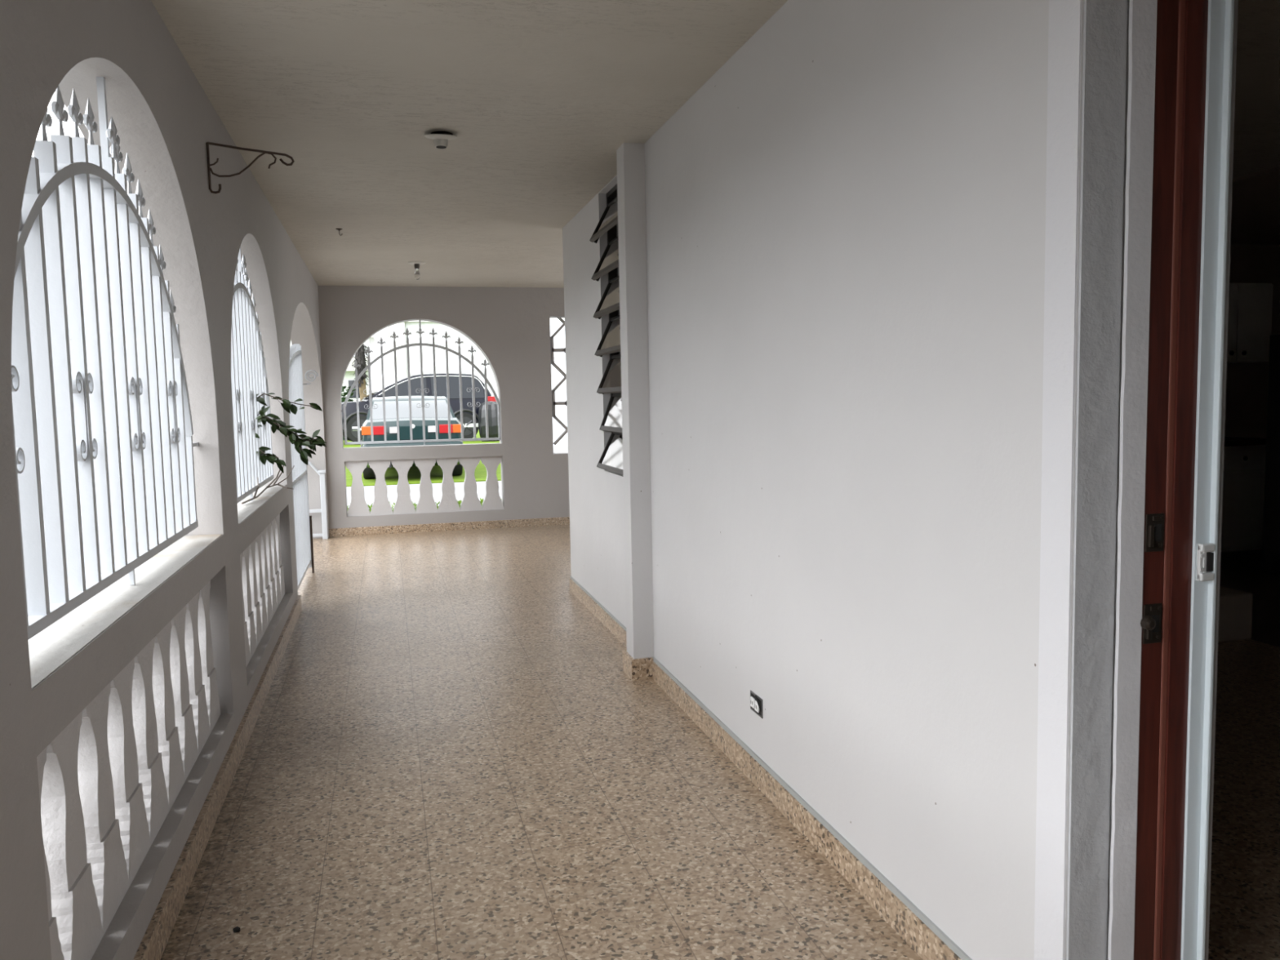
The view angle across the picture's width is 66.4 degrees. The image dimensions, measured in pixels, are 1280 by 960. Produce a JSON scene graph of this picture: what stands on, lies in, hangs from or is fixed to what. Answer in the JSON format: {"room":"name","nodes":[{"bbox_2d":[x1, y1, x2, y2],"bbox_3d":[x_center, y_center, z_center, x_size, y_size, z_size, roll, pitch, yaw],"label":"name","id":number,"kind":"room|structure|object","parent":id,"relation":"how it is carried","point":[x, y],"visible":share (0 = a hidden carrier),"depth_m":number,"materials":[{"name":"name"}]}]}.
{"room":"covered porch","nodes":[
{"label":"covered porch","id":0,"kind":"room"},
{"bbox_2d":[0,0,328,959],"bbox_3d":[-1.780,-0.213,4.030,0.215,2.510,11.903,-2,5,-14],"label":"wall","id":1,"kind":"structure","parent":0,"point":[164,119],"depth_m":2.86,"materials":[{"name":"grey paint"}]},
{"bbox_2d":[36,746,64,959],"bbox_3d":[-1.158,0.755,1.794,0.109,0.567,0.228,-2,5,-14],"label":"baluster","id":2,"kind":"object","parent":1,"relation":"in","point":[55,945],"visible":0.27,"depth_m":1.86,"materials":[{"name":"paint"}]},
{"bbox_2d":[40,711,102,959],"bbox_3d":[-1.216,0.737,2.014,0.109,0.567,0.228,-2,5,-14],"label":"baluster","id":3,"kind":"object","parent":1,"relation":"in","point":[74,904],"visible":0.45,"depth_m":1.98,"materials":[{"name":"paint"}]},
{"bbox_2d":[77,681,128,936],"bbox_3d":[-1.273,0.720,2.234,0.109,0.567,0.228,-2,5,-14],"label":"baluster","id":4,"kind":"object","parent":1,"relation":"in","point":[105,855],"visible":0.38,"depth_m":2.20,"materials":[{"name":"paint"}]},
{"bbox_2d":[11,76,198,639],"bbox_3d":[-1.379,-0.380,2.591,0.054,1.328,2.058,-2,5,-14],"label":"window grille","id":5,"kind":"object","parent":1,"relation":"in","point":[103,431],"visible":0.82,"depth_m":2.32,"materials":[{"name":"white metal"}]},
{"bbox_2d":[28,533,222,689],"bbox_3d":[-1.403,0.286,2.638,0.210,0.004,2.044,-2,5,-14],"label":"trim","id":6,"kind":"structure","parent":1,"relation":"attached to","point":[54,646],"depth_m":2.32,"materials":[{"name":"paint"}]},
{"bbox_2d":[107,657,151,886],"bbox_3d":[-1.330,0.702,2.454,0.109,0.567,0.228,-2,5,-14],"label":"baluster","id":7,"kind":"object","parent":1,"relation":"in","point":[130,807],"visible":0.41,"depth_m":2.42,"materials":[{"name":"paint"}]},
{"bbox_2d":[132,636,168,844],"bbox_3d":[-1.387,0.684,2.674,0.109,0.567,0.228,-2,5,-14],"label":"baluster","id":8,"kind":"object","parent":1,"relation":"in","point":[151,774],"visible":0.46,"depth_m":2.64,"materials":[{"name":"paint"}]},
{"bbox_2d":[152,620,184,811],"bbox_3d":[-1.444,0.667,2.893,0.109,0.567,0.228,-2,5,-14],"label":"baluster","id":9,"kind":"object","parent":1,"relation":"in","point":[169,746],"visible":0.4,"depth_m":2.86,"materials":[{"name":"paint"}]},
{"bbox_2d":[169,605,198,782],"bbox_3d":[-1.501,0.649,3.113,0.109,0.567,0.228,-2,5,-14],"label":"baluster","id":10,"kind":"object","parent":1,"relation":"in","point":[184,717],"visible":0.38,"depth_m":3.08,"materials":[{"name":"paint"}]},
{"bbox_2d":[185,591,209,755],"bbox_3d":[-1.558,0.632,3.333,0.109,0.567,0.228,-2,5,-14],"label":"baluster","id":11,"kind":"object","parent":1,"relation":"in","point":[197,690],"visible":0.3,"depth_m":3.30,"materials":[{"name":"paint"}]},
{"bbox_2d":[197,580,220,733],"bbox_3d":[-1.615,0.614,3.553,0.109,0.567,0.228,-2,5,-14],"label":"baluster","id":12,"kind":"object","parent":1,"relation":"in","point":[208,671],"visible":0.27,"depth_m":3.52,"materials":[{"name":"paint"}]},
{"bbox_2d":[133,595,302,959],"bbox_3d":[-1.193,1.123,2.422,0.019,0.098,8.300,-2,5,-14],"label":"baseboard","id":13,"kind":"structure","parent":1,"relation":"attached to","point":[153,943],"depth_m":3.04,"materials":[{"name":"stone"}]},
{"bbox_2d":[240,552,250,666],"bbox_3d":[-1.826,0.563,4.365,0.109,0.554,0.231,-2,5,-14],"label":"baluster","id":14,"kind":"object","parent":1,"relation":"in","point":[246,634],"visible":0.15,"depth_m":4.42,"materials":[{"name":"paint"}]},
{"bbox_2d":[241,545,257,657],"bbox_3d":[-1.884,0.545,4.588,0.109,0.554,0.231,-2,5,-14],"label":"baluster","id":15,"kind":"object","parent":1,"relation":"in","point":[249,615],"visible":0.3,"depth_m":4.56,"materials":[{"name":"paint"}]},
{"bbox_2d":[206,142,294,193],"bbox_3d":[-1.454,-1.163,3.664,0.307,0.188,0.009,-2,5,-14],"label":"bracket","id":16,"kind":"object","parent":1,"relation":"attached to","point":[209,170],"visible":1,"depth_m":3.65,"materials":[{"name":"grey metal"}]},
{"bbox_2d":[231,246,274,502],"bbox_3d":[-1.988,-0.557,4.937,0.054,1.330,2.058,-2,5,-14],"label":"window grille","id":17,"kind":"object","parent":1,"relation":"in","point":[248,368],"visible":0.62,"depth_m":4.90,"materials":[{"name":"white metal"}]},
{"bbox_2d":[254,392,326,472],"bbox_3d":[-1.866,-0.247,5.164,0.513,0.430,0.192,1,5,20],"label":"leafy branch","id":18,"kind":"object","parent":17,"relation":"attached to","point":[304,440],"visible":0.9,"depth_m":5.16,"materials":[{"name":"green plant"}]},
{"bbox_2d":[248,539,262,645],"bbox_3d":[-1.942,0.527,4.811,0.109,0.554,0.231,-2,5,-14],"label":"baluster","id":19,"kind":"object","parent":1,"relation":"in","point":[255,609],"visible":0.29,"depth_m":4.78,"materials":[{"name":"paint"}]},
{"bbox_2d":[255,533,267,635],"bbox_3d":[-2.000,0.509,5.034,0.109,0.554,0.231,-2,5,-14],"label":"baluster","id":20,"kind":"object","parent":1,"relation":"in","point":[261,595],"visible":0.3,"depth_m":5.00,"materials":[{"name":"paint"}]},
{"bbox_2d":[237,484,286,524],"bbox_3d":[-2.012,0.112,4.984,0.210,0.004,2.044,-2,5,-14],"label":"trim","id":21,"kind":"structure","parent":1,"relation":"attached to","point":[245,510],"depth_m":4.94,"materials":[{"name":"paint"}]},
{"bbox_2d":[240,465,294,504],"bbox_3d":[-1.984,0.002,5.238,0.088,0.158,0.915,-1,5,1],"label":"vine","id":22,"kind":"object","parent":21,"relation":"on","point":[277,477],"visible":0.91,"depth_m":5.30,"materials":[{"name":"brown plant"}]},
{"bbox_2d":[261,528,272,625],"bbox_3d":[-2.058,0.491,5.257,0.109,0.554,0.231,-2,5,-14],"label":"baluster","id":23,"kind":"object","parent":1,"relation":"in","point":[266,586],"visible":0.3,"depth_m":5.23,"materials":[{"name":"paint"}]},
{"bbox_2d":[266,523,277,616],"bbox_3d":[-2.115,0.473,5.480,0.109,0.554,0.231,-2,5,-14],"label":"baluster","id":24,"kind":"object","parent":1,"relation":"in","point":[268,550],"visible":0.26,"depth_m":5.45,"materials":[{"name":"paint"}]},
{"bbox_2d":[271,517,281,607],"bbox_3d":[-2.173,0.456,5.703,0.109,0.554,0.231,-2,5,-14],"label":"baluster","id":25,"kind":"object","parent":1,"relation":"in","point":[276,573],"visible":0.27,"depth_m":5.67,"materials":[{"name":"paint"}]},
{"bbox_2d":[275,513,284,599],"bbox_3d":[-2.231,0.438,5.926,0.109,0.554,0.231,-2,5,-14],"label":"baluster","id":26,"kind":"object","parent":1,"relation":"in","point":[280,566],"visible":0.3,"depth_m":5.90,"materials":[{"name":"paint"}]},
{"bbox_2d":[288,343,318,589],"bbox_3d":[-2.421,-0.105,7.065,0.161,1.807,1.466,-2,5,-14],"label":"gate","id":27,"kind":"object","parent":1,"relation":"attached to","point":[302,519],"visible":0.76,"depth_m":7.19,"materials":[{"name":"white metal"}]},
{"bbox_2d":[317,285,569,528],"bbox_3d":[-0.869,-0.780,10.500,5.236,2.510,0.215,-2,5,-14],"label":"wall","id":28,"kind":"structure","parent":0,"point":[510,326],"depth_m":10.16,"materials":[{"name":"grey paint"}]},
{"bbox_2d":[344,460,370,516],"bbox_3d":[-2.891,0.083,10.019,0.228,0.566,0.111,-2,5,-14],"label":"baluster","id":29,"kind":"object","parent":28,"relation":"in","point":[358,506],"visible":0.99,"depth_m":9.97,"materials":[{"name":"paint"}]},
{"bbox_2d":[368,459,393,515],"bbox_3d":[-2.671,0.074,10.075,0.228,0.566,0.111,-2,5,-14],"label":"baluster","id":30,"kind":"object","parent":28,"relation":"in","point":[381,505],"visible":0.99,"depth_m":10.03,"materials":[{"name":"paint"}]},
{"bbox_2d":[391,458,415,514],"bbox_3d":[-2.450,0.065,10.132,0.228,0.566,0.111,-2,5,-14],"label":"baluster","id":31,"kind":"object","parent":28,"relation":"in","point":[403,504],"visible":0.99,"depth_m":10.08,"materials":[{"name":"paint"}]},
{"bbox_2d":[341,319,501,445],"bbox_3d":[-2.255,-0.997,10.088,1.611,1.315,0.054,-2,5,-14],"label":"window grille","id":32,"kind":"object","parent":28,"relation":"in","point":[394,336],"visible":1,"depth_m":10.08,"materials":[{"name":"grey metal"}]},
{"bbox_2d":[413,457,438,513],"bbox_3d":[-2.229,0.056,10.189,0.228,0.566,0.111,-2,5,-14],"label":"baluster","id":33,"kind":"object","parent":28,"relation":"in","point":[426,503],"visible":1,"depth_m":10.14,"materials":[{"name":"paint"}]},
{"bbox_2d":[435,457,460,512],"bbox_3d":[-2.009,0.047,10.245,0.228,0.566,0.111,-2,5,-14],"label":"baluster","id":34,"kind":"object","parent":28,"relation":"in","point":[448,502],"visible":0.98,"depth_m":10.20,"materials":[{"name":"paint"}]},
{"bbox_2d":[328,516,569,537],"bbox_3d":[-0.817,0.439,10.492,4.806,0.082,0.017,-2,5,-14],"label":"baseboard","id":35,"kind":"structure","parent":28,"relation":"attached to","point":[364,531],"depth_m":10.18,"materials":[{"name":"stone"}]},
{"bbox_2d":[458,457,482,511],"bbox_3d":[-1.788,0.038,10.302,0.228,0.566,0.111,-2,5,-14],"label":"baluster","id":36,"kind":"object","parent":28,"relation":"in","point":[470,501],"visible":0.98,"depth_m":10.25,"materials":[{"name":"paint"}]},
{"bbox_2d":[480,456,504,510],"bbox_3d":[-1.567,0.029,10.358,0.228,0.566,0.111,-2,5,-14],"label":"baluster","id":37,"kind":"object","parent":28,"relation":"in","point":[492,500],"visible":0.98,"depth_m":10.31,"materials":[{"name":"paint"}]},
{"bbox_2d":[550,316,567,444],"bbox_3d":[-0.427,-1.073,10.558,1.059,1.357,0.090,-2,5,-14],"label":"lattice screen","id":38,"kind":"object","parent":28,"relation":"attached to","point":[553,350],"visible":0.13,"depth_m":10.41,"materials":[{"name":"grey paint"}]},
{"bbox_2d":[387,318,564,396],"bbox_3d":[-1.131,-4.860,40.925,18.080,5.100,8.700,-2,5,-14],"label":"sky","id":39,"kind":"structure","parent":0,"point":[413,326],"depth_m":35.00,"materials":[{"name":"white"}]},
{"bbox_2d":[616,142,653,658],"bbox_3d":[0.008,-0.302,4.672,0.159,2.510,0.140,-2,5,-14],"label":"pillar","id":40,"kind":"structure","parent":0,"point":[630,157],"depth_m":4.60,"materials":[{"name":"grey paint"}]},
{"bbox_2d":[622,649,653,680],"bbox_3d":[-0.007,0.898,4.775,0.114,0.102,0.190,-2,5,-14],"label":"baseboard","id":41,"kind":"structure","parent":40,"relation":"attached to","point":[641,668],"depth_m":4.69,"materials":[{"name":"stone"}]},
{"bbox_2d":[151,0,1279,288],"bbox_3d":[1.878,-1.698,5.154,8.471,0.160,12.468,-2,5,-14],"label":"ceiling","id":42,"kind":"structure","parent":0,"point":[540,99],"depth_m":3.93,"materials":[{"name":"paint"}]},
{"bbox_2d":[408,261,425,279],"bbox_3d":[-1.873,-1.754,8.223,0.144,0.145,0.144,-2,5,-14],"label":"lampholder","id":43,"kind":"object","parent":42,"relation":"attached to","point":[416,264],"visible":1,"depth_m":8.21,"materials":[{"name":"grey paint"}]},
{"bbox_2d":[413,263,419,268],"bbox_3d":[-1.873,-1.794,8.220,0.046,0.040,0.046,-2,5,-14],"label":"socket","id":44,"kind":"object","parent":43,"relation":"attached to","point":[416,265],"depth_m":8.20,"materials":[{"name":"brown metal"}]},
{"bbox_2d":[424,131,457,148],"bbox_3d":[-0.866,-1.478,4.258,0.140,0.062,0.139,-2,5,-14],"label":"lampholder","id":45,"kind":"object","parent":42,"relation":"attached to","point":[441,139],"visible":1,"depth_m":4.23,"materials":[{"name":"grey paint"}]},
{"bbox_2d":[434,138,448,148],"bbox_3d":[-0.866,-1.468,4.259,0.060,0.042,0.060,-2,5,-14],"label":"socket","id":46,"kind":"object","parent":45,"relation":"attached to","point":[439,143],"depth_m":4.24,"materials":[{"name":"white plastic"}]},
{"bbox_2d":[160,524,1279,959],"bbox_3d":[2.143,0.946,5.046,8.221,0.120,12.518,-2,5,-14],"label":"floor","id":47,"kind":"structure","parent":0,"point":[448,754],"depth_m":3.28,"materials":[{"name":"stone"}]},
{"bbox_2d":[232,926,239,932],"bbox_3d":[-1.037,1.155,2.517,0.018,0.012,0.018,-2,5,-14],"label":"clump","id":48,"kind":"object","parent":47,"relation":"on","point":[237,929],"visible":1,"depth_m":2.51,"materials":[{"name":"black"}]},
{"bbox_2d":[307,461,328,539],"bbox_3d":[-3.409,0.085,9.625,0.627,1.032,0.080,-3,5,-16],"label":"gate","id":49,"kind":"object","parent":47,"relation":"on","point":[321,473],"visible":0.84,"depth_m":9.70,"materials":[{"name":"white metal"}]},
{"bbox_2d":[1217,586,1253,642],"bbox_3d":[2.886,0.723,5.316,0.670,0.250,0.400,-2,5,-14],"label":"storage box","id":50,"kind":"object","parent":47,"relation":"on","point":[1235,606],"visible":0.24,"depth_m":5.18,"materials":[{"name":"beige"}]},
{"bbox_2d":[1221,444,1266,551],"bbox_3d":[4.167,0.130,7.578,1.220,0.800,0.640,-2,5,-14],"label":"base cabinet","id":51,"kind":"object","parent":47,"relation":"on","point":[1244,466],"visible":0.17,"depth_m":7.37,"materials":[{"name":"white"}]},
{"bbox_2d":[1224,436,1266,446],"bbox_3d":[4.159,-0.289,7.544,1.260,0.039,0.638,-2,5,-14],"label":"countertop","id":52,"kind":"structure","parent":51,"relation":"on","point":[1228,441],"depth_m":7.33,"materials":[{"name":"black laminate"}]},
{"bbox_2d":[562,0,1128,959],"bbox_3d":[0.593,-0.154,2.800,0.153,2.510,8.330,-2,5,-14],"label":"wall","id":53,"kind":"structure","parent":0,"point":[846,220],"depth_m":2.54,"materials":[{"name":"grey paint"}]},
{"bbox_2d":[568,576,626,648],"bbox_3d":[-0.224,0.816,5.884,0.013,0.088,2.142,-2,5,-14],"label":"baseboard","id":54,"kind":"structure","parent":53,"relation":"attached to","point":[610,623],"depth_m":5.93,"materials":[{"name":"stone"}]},
{"bbox_2d":[589,183,622,475],"bbox_3d":[-0.094,-0.807,5.201,0.159,1.581,0.890,-2,5,-14],"label":"window","id":55,"kind":"structure","parent":53,"relation":"in","point":[611,460],"depth_m":5.42,"materials":[{"name":"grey metal"}]},
{"bbox_2d":[750,690,763,718],"bbox_3d":[0.397,0.774,3.378,0.018,0.066,0.112,-2,5,-14],"label":"outlet","id":56,"kind":"object","parent":53,"relation":"attached to","point":[756,702],"visible":1,"depth_m":3.36,"materials":[{"name":"grey plastic"}]},
{"bbox_2d":[750,696,755,708],"bbox_3d":[0.392,0.774,3.405,0.007,0.036,0.034,-2,5,-14],"label":"receptacle","id":57,"kind":"object","parent":56,"relation":"attached to","point":[752,698],"depth_m":3.40,"materials":[{"name":"white plastic"}]},
{"bbox_2d":[754,700,759,712],"bbox_3d":[0.402,0.779,3.367,0.007,0.036,0.034,-2,5,-14],"label":"receptacle","id":58,"kind":"object","parent":56,"relation":"attached to","point":[756,702],"depth_m":3.36,"materials":[{"name":"white plastic"}]},
{"bbox_2d":[652,656,972,959],"bbox_3d":[0.433,1.024,3.284,0.013,0.088,2.933,-2,5,-14],"label":"baseboard","id":59,"kind":"structure","parent":53,"relation":"attached to","point":[909,927],"depth_m":2.87,"materials":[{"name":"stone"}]},
{"bbox_2d":[1034,0,1082,959],"bbox_3d":[0.776,-0.073,1.807,0.014,2.510,0.084,-2,5,-14],"label":"trim","id":60,"kind":"structure","parent":53,"relation":"attached to","point":[1064,29],"depth_m":1.81,"materials":[{"name":"grey paint"}]},
{"bbox_2d":[1066,0,1128,959],"bbox_3d":[0.829,0.122,1.799,0.085,2.120,0.026,-2,5,-14],"label":"trim","id":61,"kind":"structure","parent":53,"relation":"attached to","point":[1104,21],"depth_m":1.77,"materials":[{"name":"white paint"}]},
{"bbox_2d":[1107,0,1157,959],"bbox_3d":[0.899,0.121,1.794,0.051,2.120,0.008,-2,5,-14],"label":"trim","id":62,"kind":"structure","parent":53,"relation":"attached to","point":[1142,35],"depth_m":1.78,"materials":[{"name":"grey paint"}]},
{"bbox_2d":[1133,0,1238,959],"bbox_3d":[1.114,0.153,1.375,0.170,2.120,1.072,-2,5,-14],"label":"door","id":63,"kind":"structure","parent":53,"relation":"in","point":[1195,72],"depth_m":1.80,"materials":[{"name":"brown wood"}]},
{"bbox_2d":[1224,244,1279,438],"bbox_3d":[2.577,-0.586,7.449,6.066,2.509,0.015,-2,5,-14],"label":"wall","id":64,"kind":"structure","parent":0,"point":[1246,384],"depth_m":8.04,"materials":[{"name":"beige"}]},
{"bbox_2d":[1226,282,1273,363],"bbox_3d":[4.426,-1.224,7.682,1.000,0.610,0.360,-2,5,-14],"label":"upper cabinet","id":65,"kind":"object","parent":64,"relation":"attached to","point":[1250,304],"visible":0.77,"depth_m":7.60,"materials":[{"name":"white"}]},
{"label":"outside","id":66,"kind":"structure","parent":0,"visible":0},
{"bbox_2d":[342,429,501,486],"bbox_3d":[-9.578,-1.690,37.066,80.000,0.480,43.400,-2,5,-14],"label":"lawn","id":67,"kind":"structure","parent":66,"point":[414,475],"depth_m":17.87,"materials":[{"name":"green plant"}]},
{"bbox_2d":[289,334,375,401],"bbox_3d":[-20.251,-5.939,58.254,8.800,5.050,9.100,-2,5,-14],"label":"house","id":68,"kind":"structure","parent":67,"relation":"on","point":[348,381],"depth_m":55.43,"materials":[{"name":"grey paint"}]},
{"bbox_2d":[341,386,355,439],"bbox_3d":[-10.194,-1.737,27.481,4.511,1.902,1.391,-2,5,-14],"label":"hedge","id":69,"kind":"object","parent":67,"relation":"on","point":[343,399],"visible":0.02,"depth_m":27.68,"materials":[{"name":"green plant"}]},
{"bbox_2d":[350,344,372,400],"bbox_3d":[-8.175,-2.623,28.755,0.656,2.821,0.639,-6,7,-45],"label":"palm tree","id":70,"kind":"object","parent":67,"relation":"on","point":[360,354],"visible":0.62,"depth_m":28.62,"materials":[{"name":"beige plant"}]},
{"bbox_2d":[360,395,462,479],"bbox_3d":[-4.378,-0.873,18.638,1.756,1.452,4.500,-2,5,-14],"label":"sedan","id":71,"kind":"object","parent":67,"relation":"on","point":[403,401],"visible":0.45,"depth_m":16.72,"materials":[{"name":"teal paint"}]},
{"bbox_2d":[373,426,384,435],"bbox_3d":[-4.381,-0.833,16.441,0.220,0.145,0.125,-2,5,-14],"label":"tail light","id":72,"kind":"object","parent":71,"relation":"attached to","point":[377,430],"depth_m":16.38,"materials":[{"name":"red plastic"}]},
{"bbox_2d":[389,426,396,433],"bbox_3d":[-4.149,-0.841,16.482,0.130,0.105,0.100,-2,5,-14],"label":"light","id":73,"kind":"object","parent":71,"relation":"attached to","point":[392,429],"depth_m":16.43,"materials":[{"name":"grey plastic"}]},
{"bbox_2d":[427,426,435,432],"bbox_3d":[-3.539,-0.866,16.638,0.130,0.105,0.100,-2,5,-14],"label":"light","id":74,"kind":"object","parent":71,"relation":"attached to","point":[430,428],"depth_m":16.59,"materials":[{"name":"grey plastic"}]},
{"bbox_2d":[439,424,453,433],"bbox_3d":[-3.316,-0.877,16.714,0.220,0.145,0.125,-2,5,-14],"label":"tail light","id":75,"kind":"object","parent":71,"relation":"attached to","point":[443,428],"depth_m":16.65,"materials":[{"name":"red plastic"}]},
{"bbox_2d":[341,373,496,441],"bbox_3d":[-6.069,-1.918,25.892,4.270,1.772,2.096,-3,5,-21],"label":"car","id":76,"kind":"object","parent":67,"relation":"on","point":[441,378],"visible":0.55,"depth_m":25.46,"materials":[{"name":"black paint"}]},
{"bbox_2d":[487,395,496,401],"bbox_3d":[-3.915,-2.134,25.890,0.240,0.160,0.130,-3,5,-21],"label":"tail light","id":77,"kind":"object","parent":76,"relation":"attached to","point":[492,398],"depth_m":25.83,"materials":[{"name":"red plastic"}]},
{"bbox_2d":[478,400,499,441],"bbox_3d":[-3.871,-1.522,25.407,0.656,1.050,0.630,-2,5,-14],"label":"bin","id":78,"kind":"object","parent":67,"relation":"on","point":[493,431],"visible":0.59,"depth_m":25.16,"materials":[{"name":"black plastic"}]},
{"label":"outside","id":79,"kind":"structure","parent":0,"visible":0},
{"bbox_2d":[346,480,502,512],"bbox_3d":[10.748,-0.200,16.828,30.821,0.120,6.082,-2,5,-14],"label":"pavement","id":80,"kind":"structure","parent":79,"point":[369,495],"depth_m":14.72,"materials":[{"name":"concrete"}]},
{"bbox_2d":[346,497,502,513],"bbox_3d":[-2.926,0.347,12.279,2.896,0.084,1.383,-2,5,-14],"label":"weeds","id":81,"kind":"object","parent":80,"relation":"on","point":[482,499],"visible":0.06,"depth_m":12.73,"materials":[{"name":"green plant"}]},
{"bbox_2d":[550,319,568,453],"bbox_3d":[2.098,-1.364,16.473,7.650,2.650,0.150,-2,5,-14],"label":"wall","id":82,"kind":"structure","parent":80,"relation":"on","point":[562,446],"depth_m":15.51,"materials":[{"name":"white paint"}]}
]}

